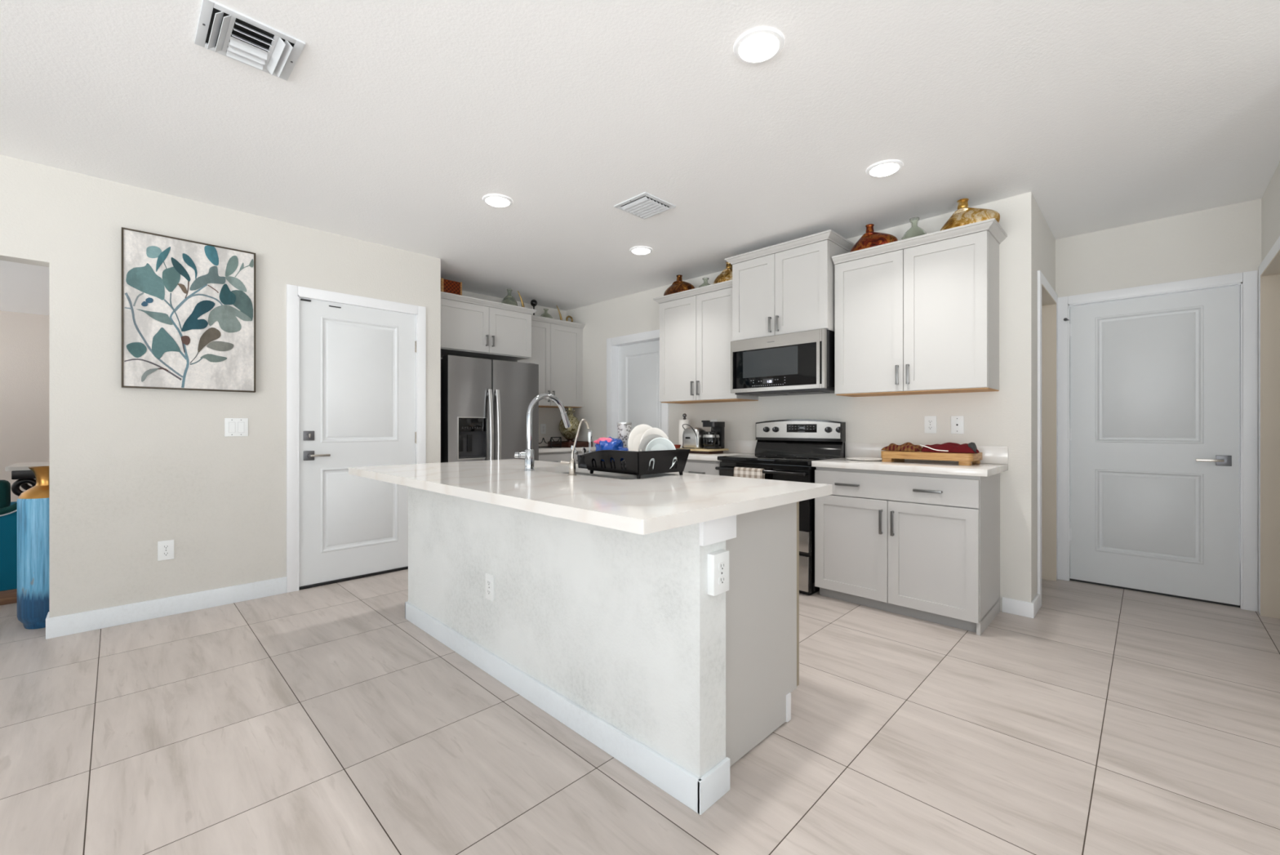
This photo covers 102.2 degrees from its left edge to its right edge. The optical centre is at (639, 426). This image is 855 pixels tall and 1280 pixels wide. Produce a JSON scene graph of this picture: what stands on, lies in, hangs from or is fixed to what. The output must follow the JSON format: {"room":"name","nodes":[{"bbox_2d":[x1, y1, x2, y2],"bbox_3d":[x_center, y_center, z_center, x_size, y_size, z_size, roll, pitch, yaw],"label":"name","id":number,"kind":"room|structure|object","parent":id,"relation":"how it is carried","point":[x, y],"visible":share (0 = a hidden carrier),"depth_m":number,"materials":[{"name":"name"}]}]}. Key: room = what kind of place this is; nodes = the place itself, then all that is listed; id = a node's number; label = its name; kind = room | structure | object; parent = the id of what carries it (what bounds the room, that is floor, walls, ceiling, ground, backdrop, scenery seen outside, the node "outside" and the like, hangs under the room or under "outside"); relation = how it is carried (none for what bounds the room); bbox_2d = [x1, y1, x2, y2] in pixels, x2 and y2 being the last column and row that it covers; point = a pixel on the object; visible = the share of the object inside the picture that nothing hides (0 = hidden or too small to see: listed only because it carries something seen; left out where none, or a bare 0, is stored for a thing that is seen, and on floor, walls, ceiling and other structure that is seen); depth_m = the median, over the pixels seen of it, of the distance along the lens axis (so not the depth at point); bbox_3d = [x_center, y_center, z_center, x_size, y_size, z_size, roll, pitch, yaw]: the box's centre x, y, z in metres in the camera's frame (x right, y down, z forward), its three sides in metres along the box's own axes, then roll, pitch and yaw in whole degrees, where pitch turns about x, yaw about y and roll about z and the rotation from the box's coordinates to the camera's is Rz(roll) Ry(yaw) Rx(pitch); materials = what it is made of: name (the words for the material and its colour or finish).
{"room":"kitchen","nodes":[
{"label":"kitchen","id":0,"kind":"room"},
{"bbox_2d":[0,310,48,502],"bbox_3d":[-6.106,-0.132,4.218,5.781,2.585,6.030,0,0,45],"label":"wall","id":1,"kind":"structure","parent":0,"point":[24,336],"depth_m":6.49,"materials":[{"name":"paint"}]},
{"bbox_2d":[0,154,440,617],"bbox_3d":[-3.930,-0.132,2.216,0.130,2.585,6.234,0,0,45],"label":"wall","id":2,"kind":"structure","parent":0,"point":[131,469],"depth_m":3.12,"materials":[{"name":"beige paint"}]},
{"bbox_2d":[157,539,173,560],"bbox_3d":[-2.901,0.758,3.160,0.008,0.118,0.074,0,0,45],"label":"wall outlet","id":3,"kind":"object","parent":2,"relation":"attached to","point":[165,548],"visible":1,"depth_m":3.16,"materials":[{"name":"white plastic"}]},
{"bbox_2d":[162,544,169,548],"bbox_3d":[-2.900,0.737,3.158,0.003,0.025,0.034,0,0,45],"label":"receptacle","id":4,"kind":"object","parent":3,"relation":"attached to","point":[164,546],"depth_m":3.16,"materials":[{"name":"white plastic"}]},
{"bbox_2d":[162,551,169,555],"bbox_3d":[-2.900,0.780,3.158,0.003,0.025,0.034,0,0,45],"label":"receptacle","id":5,"kind":"object","parent":3,"relation":"attached to","point":[164,553],"depth_m":3.16,"materials":[{"name":"white plastic"}]},
{"bbox_2d":[45,576,286,639],"bbox_3d":[-2.903,1.104,3.257,0.156,0.112,1.104,0,0,45],"label":"baseboard","id":6,"kind":"structure","parent":2,"relation":"attached to","point":[75,623],"depth_m":3.13,"materials":[{"name":"wood"}]},
{"bbox_2d":[121,226,255,392],"bbox_3d":[-2.802,-0.692,3.236,0.042,0.930,0.633,0,0,45],"label":"painting","id":7,"kind":"object","parent":2,"relation":"attached to","point":[188,306],"visible":1,"depth_m":3.20,"materials":[{"name":"paint"}]},
{"bbox_2d":[224,417,248,436],"bbox_3d":[-2.660,0.006,3.404,0.010,0.120,0.122,0,0,45],"label":"light switch","id":8,"kind":"object","parent":2,"relation":"attached to","point":[233,426],"visible":1,"depth_m":3.40,"materials":[{"name":"white plastic"}]},
{"bbox_2d":[286,284,426,592],"bbox_3d":[-2.169,0.085,3.990,0.146,2.151,0.971,0,0,45],"label":"trim","id":9,"kind":"structure","parent":2,"relation":"attached to","point":[294,292],"depth_m":3.63,"materials":[{"name":"white paint"}]},
{"bbox_2d":[298,297,416,590],"bbox_3d":[-2.127,0.121,3.957,0.091,2.077,0.847,0,0,45],"label":"door","id":10,"kind":"structure","parent":2,"relation":"in","point":[357,364],"depth_m":3.91,"materials":[{"name":"white paint"}]},
{"bbox_2d":[440,290,565,436],"bbox_3d":[-1.604,-0.132,5.771,0.130,2.585,2.096,0,0,45],"label":"wall","id":11,"kind":"structure","parent":0,"point":[551,416],"depth_m":6.18,"materials":[{"name":"beige paint"}]},
{"bbox_2d":[440,291,537,361],"bbox_3d":[-1.657,-0.949,5.161,0.652,0.498,1.052,0,0,45],"label":"upper cabinet","id":12,"kind":"object","parent":11,"relation":"attached to","point":[471,326],"visible":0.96,"depth_m":4.94,"materials":[{"name":"grey paint"}]},
{"bbox_2d":[440,277,462,295],"bbox_3d":[-1.811,-1.255,4.852,0.186,0.202,0.202,0,0,45],"label":"woven box","id":13,"kind":"object","parent":12,"relation":"on","point":[446,286],"visible":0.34,"depth_m":4.79,"materials":[{"name":"red wicker"}]},
{"bbox_2d":[501,288,517,306],"bbox_3d":[-1.330,-1.273,5.259,0.166,0.240,0.166,0,0,45],"label":"glass bottle","id":14,"kind":"object","parent":12,"relation":"on","point":[508,299],"visible":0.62,"depth_m":5.21,"materials":[{"name":"white"}]},
{"bbox_2d":[517,290,524,306],"bbox_3d":[-1.220,-1.270,5.314,0.060,0.239,0.098,0,0,45],"label":"ornament","id":15,"kind":"object","parent":12,"relation":"on","point":[521,299],"visible":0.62,"depth_m":5.31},
{"bbox_2d":[540,423,546,433],"bbox_3d":[-1.149,0.030,6.134,0.008,0.118,0.074,0,0,45],"label":"wall outlet","id":16,"kind":"object","parent":11,"relation":"attached to","point":[543,426],"visible":1,"depth_m":6.13,"materials":[{"name":"white plastic"}]},
{"bbox_2d":[512,314,585,408],"bbox_3d":[-1.097,-0.716,5.928,0.372,0.984,0.900,0,0,45],"label":"upper cabinet","id":17,"kind":"object","parent":11,"relation":"attached to","point":[557,344],"visible":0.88,"depth_m":5.91,"materials":[{"name":"grey paint"}]},
{"bbox_2d":[530,299,537,315],"bbox_3d":[-1.177,-1.285,5.727,0.076,0.243,0.076,0,0,45],"label":"ball ornament","id":18,"kind":"object","parent":17,"relation":"on","point":[533,302],"visible":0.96,"depth_m":5.70,"materials":[{"name":"black metal"}]},
{"bbox_2d":[540,308,552,318],"bbox_3d":[-1.083,-1.257,5.950,0.166,0.188,0.166,0,0,45],"label":"glass bottle","id":19,"kind":"object","parent":17,"relation":"on","point":[545,313],"visible":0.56,"depth_m":5.91,"materials":[{"name":"white"}]},
{"bbox_2d":[556,305,562,319],"bbox_3d":[-0.931,-1.280,5.991,0.060,0.239,0.098,0,0,45],"label":"ornament","id":20,"kind":"object","parent":17,"relation":"on","point":[560,315],"visible":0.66,"depth_m":5.99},
{"bbox_2d":[565,315,573,321],"bbox_3d":[-0.841,-1.241,6.153,0.050,0.156,0.102,0,0,45],"label":"ring ornament","id":21,"kind":"object","parent":17,"relation":"on","point":[568,316],"visible":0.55,"depth_m":6.15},
{"bbox_2d":[538,436,600,446],"bbox_3d":[-1.010,0.180,5.814,0.655,0.110,0.940,0,0,45],"label":"backsplash","id":22,"kind":"structure","parent":11,"relation":"attached to","point":[546,438],"depth_m":6.13,"materials":[{"name":"white stone"}]},
{"bbox_2d":[0,0,1279,315],"bbox_3d":[-2.074,-1.475,3.451,13.000,0.100,11.200,0,0,45],"label":"ceiling","id":23,"kind":"structure","parent":0,"point":[392,124],"depth_m":2.38,"materials":[{"name":"paint"}]},
{"bbox_2d":[194,0,305,80],"bbox_3d":[-1.446,-1.413,1.914,0.290,0.024,0.290,0,0,45],"label":"ceiling vent","id":24,"kind":"object","parent":23,"relation":"in","point":[222,29],"visible":1,"depth_m":1.90,"materials":[{"name":"metal"}]},
{"bbox_2d":[482,193,512,207],"bbox_3d":[-0.897,-1.412,3.256,0.186,0.023,0.186,0,0,45],"label":"recessed light","id":25,"kind":"object","parent":23,"relation":"in","point":[493,199],"visible":1,"depth_m":3.22,"materials":[{"name":"white paint"}]},
{"bbox_2d":[629,245,652,254],"bbox_3d":[0.008,-1.412,4.173,0.186,0.023,0.186,0,0,45],"label":"recessed light","id":26,"kind":"object","parent":23,"relation":"in","point":[641,250],"visible":1,"depth_m":4.14,"materials":[{"name":"white paint"}]},
{"bbox_2d":[613,191,675,218],"bbox_3d":[0.031,-1.415,3.336,0.285,0.019,0.285,0,0,45],"label":"ceiling vent","id":27,"kind":"object","parent":23,"relation":"in","point":[645,205],"visible":1,"depth_m":3.31,"materials":[{"name":"metal"}]},
{"bbox_2d":[733,26,784,64],"bbox_3d":[0.444,-1.412,1.933,0.186,0.023,0.186,0,0,45],"label":"recessed light","id":28,"kind":"object","parent":23,"relation":"in","point":[759,45],"visible":1,"depth_m":1.91,"materials":[{"name":"white paint"}]},
{"bbox_2d":[866,160,903,177],"bbox_3d":[1.350,-1.412,2.850,0.186,0.023,0.186,0,0,45],"label":"recessed light","id":29,"kind":"object","parent":23,"relation":"in","point":[886,167],"visible":1,"depth_m":2.82,"materials":[{"name":"white paint"}]},
{"bbox_2d":[0,568,1279,854],"bbox_3d":[-2.074,1.210,3.451,13.000,0.100,11.200,0,0,45],"label":"floor","id":30,"kind":"structure","parent":0,"point":[322,719],"depth_m":1.91,"materials":[{"name":"tile"}]},
{"bbox_2d":[0,480,17,604],"bbox_3d":[-4.668,0.765,3.469,0.962,0.790,1.384,0,0,45],"label":"sofa","id":31,"kind":"object","parent":30,"relation":"on","point":[8,509],"visible":0.24,"depth_m":3.37,"materials":[{"name":"teal fabric"}]},
{"bbox_2d":[0,480,10,508],"bbox_3d":[-4.714,0.475,3.231,0.170,0.210,0.980,0,0,45],"label":"cushion","id":32,"kind":"object","parent":31,"relation":"on","point":[5,486],"depth_m":3.52,"materials":[{"name":"green fabric"}]},
{"bbox_2d":[5,462,48,496],"bbox_3d":[-4.715,0.742,4.632,0.680,0.852,1.182,0,0,45],"label":"console table","id":33,"kind":"object","parent":30,"relation":"on","point":[24,475],"visible":0.14,"depth_m":4.07,"materials":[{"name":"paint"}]},
{"bbox_2d":[17,466,48,629],"bbox_3d":[-3.486,0.698,3.038,0.232,0.922,0.232,0,0,45],"label":"floor vase","id":34,"kind":"object","parent":30,"relation":"on","point":[33,504],"visible":0.48,"depth_m":2.94,"materials":[{"name":"blue ceramic"}]},
{"bbox_2d":[440,354,538,462],"bbox_3d":[-1.574,0.269,5.023,0.823,1.783,0.931,0,0,45],"label":"refrigerator","id":35,"kind":"object","parent":30,"relation":"on","point":[485,402],"visible":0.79,"depth_m":4.70,"materials":[{"name":"metal"}]},
{"bbox_2d":[538,450,595,463],"bbox_3d":[-1.002,0.718,5.817,0.657,0.885,0.915,0,0,45],"label":"base cabinet","id":36,"kind":"object","parent":30,"relation":"on","point":[562,455],"visible":0.16,"depth_m":5.53,"materials":[{"name":"grey paint"}]},
{"bbox_2d":[538,436,600,453],"bbox_3d":[-1.010,0.200,5.814,0.655,0.148,0.940,0,0,45],"label":"countertop","id":37,"kind":"structure","parent":36,"relation":"on","point":[547,439],"depth_m":5.93,"materials":[{"name":"white stone"}]},
{"bbox_2d":[538,436,561,448],"bbox_3d":[-1.031,0.175,5.618,0.131,0.120,0.341,0,0,45],"label":"wire rack","id":38,"kind":"object","parent":37,"relation":"on","point":[551,437],"visible":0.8,"depth_m":5.63,"materials":[{"name":"black metal"}]},
{"bbox_2d":[547,440,592,447],"bbox_3d":[-0.811,0.205,5.984,0.400,0.060,0.340,0,0,45],"label":"serving tray","id":39,"kind":"object","parent":37,"relation":"on","point":[564,443],"visible":0.86,"depth_m":5.85,"materials":[{"name":"brown wood"}]},
{"bbox_2d":[559,407,581,441],"bbox_3d":[-0.815,-0.003,6.008,0.256,0.434,0.256,0,0,45],"label":"mosaic vase","id":40,"kind":"object","parent":39,"relation":"on","point":[570,433],"visible":0.81,"depth_m":5.93,"materials":[{"name":"gold glass"}]},
{"bbox_2d":[404,474,799,814],"bbox_3d":[-0.355,0.717,2.597,2.249,0.886,0.756,0,0,45],"label":"kitchen island","id":41,"kind":"object","parent":30,"relation":"on","point":[619,637],"visible":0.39,"depth_m":1.89,"materials":[{"name":"paint"}]},
{"bbox_2d":[485,573,494,601],"bbox_3d":[-0.708,0.757,2.428,0.074,0.118,0.008,0,0,45],"label":"wall outlet","id":42,"kind":"object","parent":41,"relation":"attached to","point":[490,580],"visible":1,"depth_m":2.42,"materials":[{"name":"white plastic"}]},
{"bbox_2d":[487,579,491,586],"bbox_3d":[-0.709,0.736,2.426,0.034,0.025,0.003,0,0,45],"label":"receptacle","id":43,"kind":"object","parent":42,"relation":"attached to","point":[489,581],"depth_m":2.42,"materials":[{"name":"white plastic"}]},
{"bbox_2d":[487,588,491,595],"bbox_3d":[-0.709,0.779,2.426,0.034,0.025,0.003,0,0,45],"label":"receptacle","id":44,"kind":"object","parent":42,"relation":"attached to","point":[489,590],"depth_m":2.42,"materials":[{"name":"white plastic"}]},
{"bbox_2d":[348,458,832,534],"bbox_3d":[-0.447,0.255,2.522,2.361,0.038,1.098,0,0,45],"label":"island countertop","id":45,"kind":"structure","parent":41,"relation":"on","point":[648,504],"depth_m":1.94,"materials":[{"name":"white stone"}]},
{"bbox_2d":[514,393,570,471],"bbox_3d":[-0.529,0.027,2.837,0.088,0.417,0.338,0,0,45],"label":"kitchen faucet","id":46,"kind":"object","parent":45,"relation":"on","point":[528,455],"visible":1,"depth_m":2.74,"materials":[{"name":"silver metal"}]},
{"bbox_2d":[560,418,589,475],"bbox_3d":[-0.307,0.100,2.486,0.146,0.272,0.053,0,0,-21],"label":"water tap","id":47,"kind":"object","parent":45,"relation":"on","point":[571,463],"visible":1,"depth_m":2.47,"materials":[{"name":"silver metal"}]},
{"bbox_2d":[563,471,636,479],"bbox_3d":[-0.232,0.385,2.691,0.878,0.220,0.403,0,0,45],"label":"sink","id":48,"kind":"object","parent":45,"relation":"in","point":[576,473],"visible":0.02,"depth_m":2.91,"materials":[{"name":"metal"}]},
{"bbox_2d":[577,448,690,478],"bbox_3d":[-0.055,0.173,2.565,0.344,0.126,0.516,0,0,-42],"label":"dish rack","id":49,"kind":"object","parent":45,"relation":"on","point":[637,463],"visible":0.93,"depth_m":2.39,"materials":[{"name":"black plastic"}]},
{"bbox_2d":[581,446,586,453],"bbox_3d":[-0.282,0.155,2.635,0.020,0.102,0.038,0,0,45],"label":"spoon","id":50,"kind":"object","parent":49,"relation":"in","point":[583,449],"visible":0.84,"depth_m":2.62,"materials":[{"name":"silver metal"}]},
{"bbox_2d":[587,431,591,452],"bbox_3d":[-0.263,0.117,2.673,0.016,0.176,0.023,0,0,0],"label":"knife","id":51,"kind":"object","parent":49,"relation":"in","point":[588,433],"visible":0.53,"depth_m":2.68,"materials":[{"name":"silver metal"}]},
{"bbox_2d":[593,436,628,462],"bbox_3d":[-0.146,0.114,2.587,0.174,0.124,0.163,0,0,45],"label":"plastic bag","id":52,"kind":"object","parent":49,"relation":"in","point":[602,443],"visible":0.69,"depth_m":2.54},
{"bbox_2d":[617,422,631,466],"bbox_3d":[-0.081,0.096,2.683,0.076,0.232,0.076,0,0,45],"label":"tumbler","id":53,"kind":"object","parent":49,"relation":"in","point":[624,428],"visible":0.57,"depth_m":2.65,"materials":[{"name":"silver metal"}]},
{"bbox_2d":[627,424,652,470],"bbox_3d":[0.023,0.101,2.509,0.052,0.222,0.224,0,0,45],"label":"dinner plate","id":54,"kind":"object","parent":49,"relation":"in","point":[634,437],"visible":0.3,"depth_m":2.49,"materials":[{"name":"white ceramic"}]},
{"bbox_2d":[638,434,663,470],"bbox_3d":[0.069,0.124,2.431,0.174,0.173,0.036,0,0,-26],"label":"dinner plate","id":55,"kind":"object","parent":49,"relation":"in","point":[646,440],"visible":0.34,"depth_m":2.42,"materials":[{"name":"grey ceramic"}]},
{"bbox_2d":[640,427,669,451],"bbox_3d":[0.072,0.109,2.470,0.047,0.204,0.206,0,0,45],"label":"dinner plate","id":56,"kind":"object","parent":49,"relation":"in","point":[652,430],"visible":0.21,"depth_m":2.48,"materials":[{"name":"white ceramic"}]},
{"bbox_2d":[644,437,676,468],"bbox_3d":[0.095,0.131,2.423,0.160,0.159,0.039,0,0,-21],"label":"salad plate","id":57,"kind":"object","parent":49,"relation":"in","point":[657,443],"visible":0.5,"depth_m":2.43,"materials":[{"name":"white ceramic"}]},
{"bbox_2d":[707,549,728,595],"bbox_3d":[0.244,0.453,1.603,0.028,0.125,0.080,0,0,45],"label":"wall outlet","id":58,"kind":"object","parent":41,"relation":"attached to","point":[717,561],"visible":1,"depth_m":1.58,"materials":[{"name":"white plastic"}]},
{"bbox_2d":[718,561,725,570],"bbox_3d":[0.253,0.432,1.594,0.003,0.025,0.034,0,0,45],"label":"receptacle","id":59,"kind":"object","parent":58,"relation":"attached to","point":[722,565],"depth_m":1.59,"materials":[{"name":"white plastic"}]},
{"bbox_2d":[718,575,725,584],"bbox_3d":[0.253,0.475,1.594,0.003,0.025,0.034,0,0,45],"label":"receptacle","id":60,"kind":"object","parent":58,"relation":"attached to","point":[722,579],"depth_m":1.59,"materials":[{"name":"white plastic"}]},
{"bbox_2d":[675,458,719,475],"bbox_3d":[0.508,0.718,4.563,0.855,0.885,0.590,0,0,45],"label":"base cabinet","id":61,"kind":"object","parent":30,"relation":"on","point":[694,466],"visible":0.14,"depth_m":4.20,"materials":[{"name":"grey paint"}]},
{"bbox_2d":[676,440,756,461],"bbox_3d":[0.510,0.200,4.564,0.895,0.148,0.585,0,0,45],"label":"countertop","id":62,"kind":"structure","parent":61,"relation":"on","point":[735,446],"depth_m":4.50,"materials":[{"name":"white stone"}]},
{"bbox_2d":[673,444,680,448],"bbox_3d":[0.322,0.201,4.676,0.100,0.068,0.100,0,0,45],"label":"bowl","id":63,"kind":"object","parent":62,"relation":"on","point":[677,446],"visible":0.25,"depth_m":4.64,"materials":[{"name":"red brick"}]},
{"bbox_2d":[679,413,690,448],"bbox_3d":[0.416,0.057,4.815,0.150,0.355,0.150,0,0,45],"label":"paper towel holder","id":64,"kind":"object","parent":62,"relation":"on","point":[684,420],"visible":0.58,"depth_m":4.78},
{"bbox_2d":[680,448,728,453],"bbox_3d":[0.550,0.216,4.557,0.378,0.038,0.300,0,0,45],"label":"serving tray","id":65,"kind":"object","parent":62,"relation":"on","point":[702,451],"visible":0.72,"depth_m":4.44,"materials":[{"name":"brown wood"}]},
{"bbox_2d":[682,423,705,448],"bbox_3d":[0.483,0.087,4.601,0.211,0.218,0.176,0,0,45],"label":"toaster","id":66,"kind":"object","parent":65,"relation":"on","point":[692,437],"visible":0.94,"depth_m":4.54,"materials":[{"name":"metal"}]},
{"bbox_2d":[701,420,724,448],"bbox_3d":[0.638,0.072,4.513,0.200,0.248,0.198,0,0,45],"label":"coffee maker","id":67,"kind":"object","parent":65,"relation":"on","point":[714,438],"visible":1,"depth_m":4.46,"materials":[{"name":"black plastic"}]},
{"bbox_2d":[715,419,845,595],"bbox_3d":[1.068,0.552,3.946,0.755,1.216,0.662,0,0,45],"label":"range","id":68,"kind":"object","parent":30,"relation":"on","point":[786,450],"visible":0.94,"depth_m":3.90,"materials":[{"name":"black metal"}]},
{"bbox_2d":[733,466,764,479],"bbox_3d":[0.791,0.467,3.771,0.252,0.328,0.044,0,0,45],"label":"dish towel","id":69,"kind":"object","parent":68,"relation":"hanging from","point":[754,473],"visible":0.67,"depth_m":3.75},
{"bbox_2d":[717,453,842,465],"bbox_3d":[1.061,0.247,3.942,0.750,0.030,0.558,0,0,45],"label":"cooktop","id":70,"kind":"object","parent":68,"relation":"in","point":[746,459],"depth_m":3.83,"materials":[{"name":"black glass"}]},
{"bbox_2d":[814,466,999,635],"bbox_3d":[1.716,0.718,3.371,0.957,0.885,0.590,0,0,45],"label":"base cabinet","id":71,"kind":"object","parent":30,"relation":"on","point":[924,546],"visible":1,"depth_m":3.12,"materials":[{"name":"grey paint"}]},
{"bbox_2d":[811,442,1008,476],"bbox_3d":[1.729,0.200,3.361,1.009,0.148,0.585,0,0,45],"label":"countertop","id":72,"kind":"structure","parent":71,"relation":"on","point":[994,460],"depth_m":3.25,"materials":[{"name":"white stone"}]},
{"bbox_2d":[846,457,881,461],"bbox_3d":[1.574,0.229,3.589,0.260,0.011,0.260,0,0,45],"label":"platter","id":73,"kind":"object","parent":72,"relation":"on","point":[866,459],"visible":0.87,"depth_m":3.62,"materials":[{"name":"white ceramic"}]},
{"bbox_2d":[880,450,982,465],"bbox_3d":[1.879,0.200,3.343,0.530,0.070,0.290,0,0,45],"label":"cutting board","id":74,"kind":"object","parent":72,"relation":"on","point":[963,459],"visible":0.98,"depth_m":3.21,"materials":[{"name":"brown wood"}]},
{"bbox_2d":[881,442,922,451],"bbox_3d":[1.748,0.133,3.431,0.149,0.056,0.229,0,0,-38],"label":"folded cloth","id":75,"kind":"object","parent":74,"relation":"on","point":[907,446],"visible":0.96,"depth_m":3.38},
{"bbox_2d":[920,442,979,453],"bbox_3d":[1.945,0.136,3.246,0.318,0.078,0.177,0,0,45],"label":"oven mitt","id":76,"kind":"object","parent":74,"relation":"on","point":[971,447],"visible":1,"depth_m":3.18,"materials":[{"name":"red fabric"}]},
{"bbox_2d":[565,191,1034,611],"bbox_3d":[0.777,-0.132,4.803,4.620,2.585,0.130,0,0,45],"label":"wall","id":77,"kind":"structure","parent":0,"point":[1004,417],"depth_m":3.41,"materials":[{"name":"beige paint"}]},
{"bbox_2d":[606,328,668,438],"bbox_3d":[0.001,0.086,5.558,0.925,2.149,0.146,0,0,45],"label":"trim","id":78,"kind":"structure","parent":77,"relation":"attached to","point":[612,344],"depth_m":5.79,"materials":[{"name":"white paint"}]},
{"bbox_2d":[617,339,662,431],"bbox_3d":[0.033,0.122,5.590,0.757,2.052,0.044,0,0,45],"label":"door","id":79,"kind":"structure","parent":77,"relation":"in","point":[638,364],"depth_m":5.61,"materials":[{"name":"white paint"}]},
{"bbox_2d":[653,279,758,404],"bbox_3d":[0.573,-0.709,4.652,0.903,0.977,0.372,0,0,45],"label":"upper cabinet","id":80,"kind":"object","parent":77,"relation":"attached to","point":[695,324],"visible":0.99,"depth_m":4.52,"materials":[{"name":"grey paint"}]},
{"bbox_2d":[663,274,694,295],"bbox_3d":[0.365,-1.276,4.795,0.367,0.247,0.171,0,0,45],"label":"metal vase","id":81,"kind":"object","parent":80,"relation":"on","point":[678,286],"visible":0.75,"depth_m":4.73,"materials":[{"name":"brown metal"}]},
{"bbox_2d":[698,277,711,287],"bbox_3d":[0.587,-1.238,4.618,0.160,0.170,0.160,0,0,45],"label":"glass bottle","id":82,"kind":"object","parent":80,"relation":"on","point":[705,282],"visible":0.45,"depth_m":4.59,"materials":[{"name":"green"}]},
{"bbox_2d":[713,262,732,284],"bbox_3d":[0.767,-1.281,4.441,0.317,0.257,0.171,0,0,45],"label":"metal vase","id":83,"kind":"object","parent":80,"relation":"on","point":[726,274],"visible":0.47,"depth_m":4.40,"materials":[{"name":"gold metal"}]},
{"bbox_2d":[723,440,756,453],"bbox_3d":[0.710,0.180,4.767,0.895,0.110,0.016,0,0,45],"label":"backsplash","id":84,"kind":"structure","parent":77,"relation":"attached to","point":[734,446],"depth_m":4.57,"materials":[{"name":"white stone"}]},
{"bbox_2d":[724,229,854,341],"bbox_3d":[1.156,-1.020,4.027,0.884,0.676,0.442,0,0,45],"label":"upper cabinet","id":85,"kind":"object","parent":77,"relation":"attached to","point":[785,287],"visible":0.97,"depth_m":3.85,"materials":[{"name":"grey paint"}]},
{"bbox_2d":[730,328,834,396],"bbox_3d":[1.159,-0.467,4.031,0.788,0.431,0.433,0,0,45],"label":"microwave","id":86,"kind":"object","parent":85,"relation":"attached to","point":[801,362],"visible":0.94,"depth_m":3.83,"materials":[{"name":"silver metal"}]},
{"bbox_2d":[831,217,1007,396],"bbox_3d":[1.819,-0.707,3.423,0.958,0.972,0.372,0,0,45],"label":"upper cabinet","id":87,"kind":"object","parent":77,"relation":"attached to","point":[917,314],"visible":1,"depth_m":3.27,"materials":[{"name":"grey paint"}]},
{"bbox_2d":[849,223,897,252],"bbox_3d":[1.616,-1.275,3.589,0.331,0.255,0.171,0,0,45],"label":"metal vase","id":88,"kind":"object","parent":87,"relation":"on","point":[870,238],"visible":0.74,"depth_m":3.53,"materials":[{"name":"orange metal"}]},
{"bbox_2d":[901,217,926,239],"bbox_3d":[1.812,-1.259,3.409,0.164,0.222,0.164,0,0,45],"label":"glass bottle","id":89,"kind":"object","parent":87,"relation":"on","point":[914,231],"visible":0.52,"depth_m":3.37,"materials":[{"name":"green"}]},
{"bbox_2d":[939,198,999,231],"bbox_3d":[2.027,-1.277,3.197,0.337,0.259,0.171,0,0,45],"label":"metal vase","id":90,"kind":"object","parent":87,"relation":"on","point":[964,215],"visible":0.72,"depth_m":3.14,"materials":[{"name":"gold metal"}]},
{"bbox_2d":[846,442,1008,463],"bbox_3d":[1.929,0.180,3.564,1.009,0.110,0.016,0,0,45],"label":"backsplash","id":91,"kind":"structure","parent":77,"relation":"attached to","point":[990,454],"depth_m":3.57,"materials":[{"name":"white stone"}]},
{"bbox_2d":[924,415,936,433],"bbox_3d":[1.980,-0.012,3.519,0.074,0.118,0.008,0,0,45],"label":"wall outlet","id":92,"kind":"object","parent":77,"relation":"attached to","point":[930,421],"visible":1,"depth_m":3.52,"materials":[{"name":"white plastic"}]},
{"bbox_2d":[951,415,964,433],"bbox_3d":[2.094,-0.010,3.407,0.074,0.118,0.009,0,0,45],"label":"jack plate","id":93,"kind":"object","parent":77,"relation":"attached to","point":[957,421],"visible":1,"depth_m":3.40,"materials":[{"name":"white plastic"}]},
{"bbox_2d":[1034,198,1055,597],"bbox_3d":[2.772,-0.132,3.629,0.130,2.585,1.000,0,0,45],"label":"wall","id":94,"kind":"structure","parent":0,"point":[1044,239],"depth_m":3.30,"materials":[{"name":"beige paint"}]},
{"bbox_2d":[1002,593,1039,617],"bbox_3d":[2.405,1.114,3.257,0.159,0.092,0.244,0,0,45],"label":"baseboard","id":95,"kind":"structure","parent":94,"relation":"attached to","point":[1020,607],"depth_m":3.17,"materials":[{"name":"white paint"}]},
{"bbox_2d":[1037,270,1057,607],"bbox_3d":[2.809,0.083,3.655,0.146,2.155,0.890,0,0,45],"label":"trim","id":96,"kind":"structure","parent":94,"relation":"attached to","point":[1047,298],"depth_m":3.88,"materials":[{"name":"white paint"}]},
{"bbox_2d":[1055,198,1261,611],"bbox_3d":[3.575,-0.132,3.631,1.270,2.585,0.130,0,0,45],"label":"wall","id":97,"kind":"structure","parent":0,"point":[1223,240],"depth_m":3.53,"materials":[{"name":"beige paint"}]},
{"bbox_2d":[1063,284,1239,607],"bbox_3d":[3.520,0.128,3.590,0.884,2.063,0.108,0,0,45],"label":"door","id":98,"kind":"structure","parent":97,"relation":"in","point":[1154,429],"depth_m":3.56,"materials":[{"name":"white paint"}]},
{"bbox_2d":[1057,270,1257,611],"bbox_3d":[3.567,0.092,3.624,0.980,2.137,0.150,0,0,45],"label":"trim","id":99,"kind":"structure","parent":97,"relation":"attached to","point":[1247,281],"depth_m":3.28,"materials":[{"name":"white paint"}]},
{"bbox_2d":[1261,161,1279,262],"bbox_3d":[3.292,-0.132,2.533,0.130,2.585,1.830,0,0,45],"label":"wall","id":100,"kind":"structure","parent":0,"point":[1270,200],"depth_m":2.99,"materials":[{"name":"beige paint"}]},
{"bbox_2d":[1258,235,1279,618],"bbox_3d":[3.550,0.083,2.805,0.146,2.155,1.020,0,0,45],"label":"trim","id":101,"kind":"structure","parent":100,"relation":"attached to","point":[1269,268],"depth_m":3.14,"materials":[{"name":"white paint"}]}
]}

